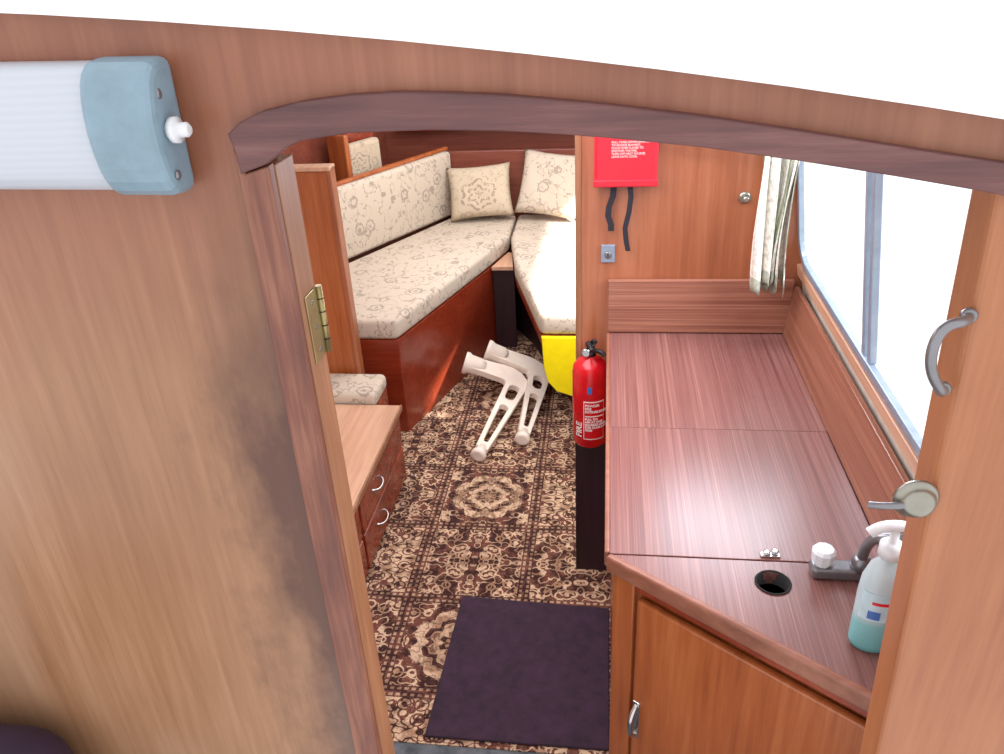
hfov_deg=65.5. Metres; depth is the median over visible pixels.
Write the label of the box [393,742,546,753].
floor
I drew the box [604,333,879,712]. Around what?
countertop
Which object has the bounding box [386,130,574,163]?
wall
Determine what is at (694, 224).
wall partition
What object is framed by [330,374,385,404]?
seat cushion
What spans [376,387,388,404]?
box
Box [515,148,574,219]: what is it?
pillow
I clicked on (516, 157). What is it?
trim
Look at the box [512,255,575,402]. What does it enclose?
bunk
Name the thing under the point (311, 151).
wall
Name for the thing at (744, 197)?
door knob
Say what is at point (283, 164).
trim
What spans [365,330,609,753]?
carpet
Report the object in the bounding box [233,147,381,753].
trim
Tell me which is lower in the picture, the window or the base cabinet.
the base cabinet
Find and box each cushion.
[0,723,73,753]
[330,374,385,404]
[349,137,381,175]
[349,215,515,338]
[511,214,575,333]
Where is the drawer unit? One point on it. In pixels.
(371, 439)
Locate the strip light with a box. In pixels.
[0,56,193,194]
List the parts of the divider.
edge post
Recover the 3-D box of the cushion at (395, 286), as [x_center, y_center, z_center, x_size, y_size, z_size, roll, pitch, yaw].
[-0.449,-0.520,3.720,0.654,0.088,1.634,10,31,23]
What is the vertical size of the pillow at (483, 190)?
0.272 m
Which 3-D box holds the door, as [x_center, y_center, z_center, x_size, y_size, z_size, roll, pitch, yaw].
[0.559,0.536,0.963,0.364,1.595,0.082,1,28,7]
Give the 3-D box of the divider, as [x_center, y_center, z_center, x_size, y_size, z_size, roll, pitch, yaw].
[-0.827,-0.231,3.007,0.535,1.150,0.060,1,28,7]
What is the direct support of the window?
in the wall at (904, 397)
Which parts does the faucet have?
knob, spout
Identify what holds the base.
on the carpet at (502, 525)
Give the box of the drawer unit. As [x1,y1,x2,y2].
[335,404,405,579]
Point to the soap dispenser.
(875, 586)
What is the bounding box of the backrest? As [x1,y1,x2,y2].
[337,151,450,258]
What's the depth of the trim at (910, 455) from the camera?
1.46 m
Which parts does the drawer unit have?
drawer, drawer, handle, drawer, handle, drawer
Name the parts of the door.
lever, knob, grab handle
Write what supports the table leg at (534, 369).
on the carpet at (502, 525)
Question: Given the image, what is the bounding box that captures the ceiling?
[0,0,1003,118]
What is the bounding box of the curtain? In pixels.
[749,156,799,297]
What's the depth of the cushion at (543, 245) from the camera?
3.51 m
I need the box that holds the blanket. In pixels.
[593,137,658,250]
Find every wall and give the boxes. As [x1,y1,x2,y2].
[0,13,1003,753]
[281,132,388,165]
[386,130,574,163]
[802,162,926,545]
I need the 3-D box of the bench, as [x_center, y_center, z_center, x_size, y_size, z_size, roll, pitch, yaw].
[-0.711,-1.078,3.863,0.125,0.283,0.275,16,33,31]
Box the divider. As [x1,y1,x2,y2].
[294,163,364,373]
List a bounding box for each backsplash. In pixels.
[607,279,794,332]
[783,287,909,532]
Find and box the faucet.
[808,532,903,580]
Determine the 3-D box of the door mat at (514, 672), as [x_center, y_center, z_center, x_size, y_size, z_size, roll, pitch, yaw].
[0.064,0.806,2.185,0.469,0.010,0.500,1,28,7]
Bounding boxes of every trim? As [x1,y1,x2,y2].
[228,90,1003,195]
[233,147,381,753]
[264,154,394,753]
[446,148,574,222]
[575,135,581,359]
[575,442,606,569]
[797,263,918,473]
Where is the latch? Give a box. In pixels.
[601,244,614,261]
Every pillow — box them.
[446,162,513,220]
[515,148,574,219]
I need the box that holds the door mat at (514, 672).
[425,596,608,750]
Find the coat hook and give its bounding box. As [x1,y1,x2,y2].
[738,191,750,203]
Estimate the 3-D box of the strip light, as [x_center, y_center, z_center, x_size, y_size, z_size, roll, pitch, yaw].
[-0.618,-0.214,0.680,0.734,0.124,0.052,1,28,7]
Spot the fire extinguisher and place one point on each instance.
(589, 370)
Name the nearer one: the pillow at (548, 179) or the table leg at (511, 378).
the table leg at (511, 378)
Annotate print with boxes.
[866,610,880,620]
[872,602,888,607]
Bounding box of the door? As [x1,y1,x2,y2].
[860,190,1003,753]
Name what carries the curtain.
hanging from the wall at (904, 397)
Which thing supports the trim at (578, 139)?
attached to the wall partition at (694, 224)
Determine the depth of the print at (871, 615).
1.08 m
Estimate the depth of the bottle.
1.08 m
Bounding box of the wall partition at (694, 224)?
[582,136,801,360]
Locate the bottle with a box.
[848,556,897,652]
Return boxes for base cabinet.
[609,573,867,753]
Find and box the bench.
[326,132,381,180]
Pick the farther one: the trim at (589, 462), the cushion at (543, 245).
the cushion at (543, 245)
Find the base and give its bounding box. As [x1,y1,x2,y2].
[360,244,513,430]
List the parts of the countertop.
panel, panel, panel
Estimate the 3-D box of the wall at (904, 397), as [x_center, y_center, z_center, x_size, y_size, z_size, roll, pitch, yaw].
[0.746,0.224,1.547,0.244,1.559,1.274,1,28,7]
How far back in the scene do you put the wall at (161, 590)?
0.81 m
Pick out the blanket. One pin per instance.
(630, 164)
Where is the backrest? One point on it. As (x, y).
(378, 209)
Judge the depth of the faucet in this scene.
1.24 m
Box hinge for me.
[304,284,331,364]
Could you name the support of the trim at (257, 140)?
attached to the wall at (161, 590)
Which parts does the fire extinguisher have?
carry handle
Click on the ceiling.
(745, 40)
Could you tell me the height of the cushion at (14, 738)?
0.203 m
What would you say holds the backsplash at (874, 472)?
attached to the wall at (904, 397)
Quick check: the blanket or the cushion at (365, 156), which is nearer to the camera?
the blanket
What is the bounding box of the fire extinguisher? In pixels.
[572,339,605,447]
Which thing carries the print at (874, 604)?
on the soap dispenser
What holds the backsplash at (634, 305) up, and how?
attached to the wall partition at (694, 224)
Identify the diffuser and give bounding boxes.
[0,60,112,189]
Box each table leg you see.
[461,352,526,461]
[483,340,548,445]
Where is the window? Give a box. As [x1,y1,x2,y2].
[797,161,922,456]
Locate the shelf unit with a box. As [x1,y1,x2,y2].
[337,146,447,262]
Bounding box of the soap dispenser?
[848,520,905,652]
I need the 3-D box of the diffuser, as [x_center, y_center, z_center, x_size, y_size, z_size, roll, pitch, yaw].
[-0.620,-0.216,0.683,0.589,0.115,0.046,1,28,7]

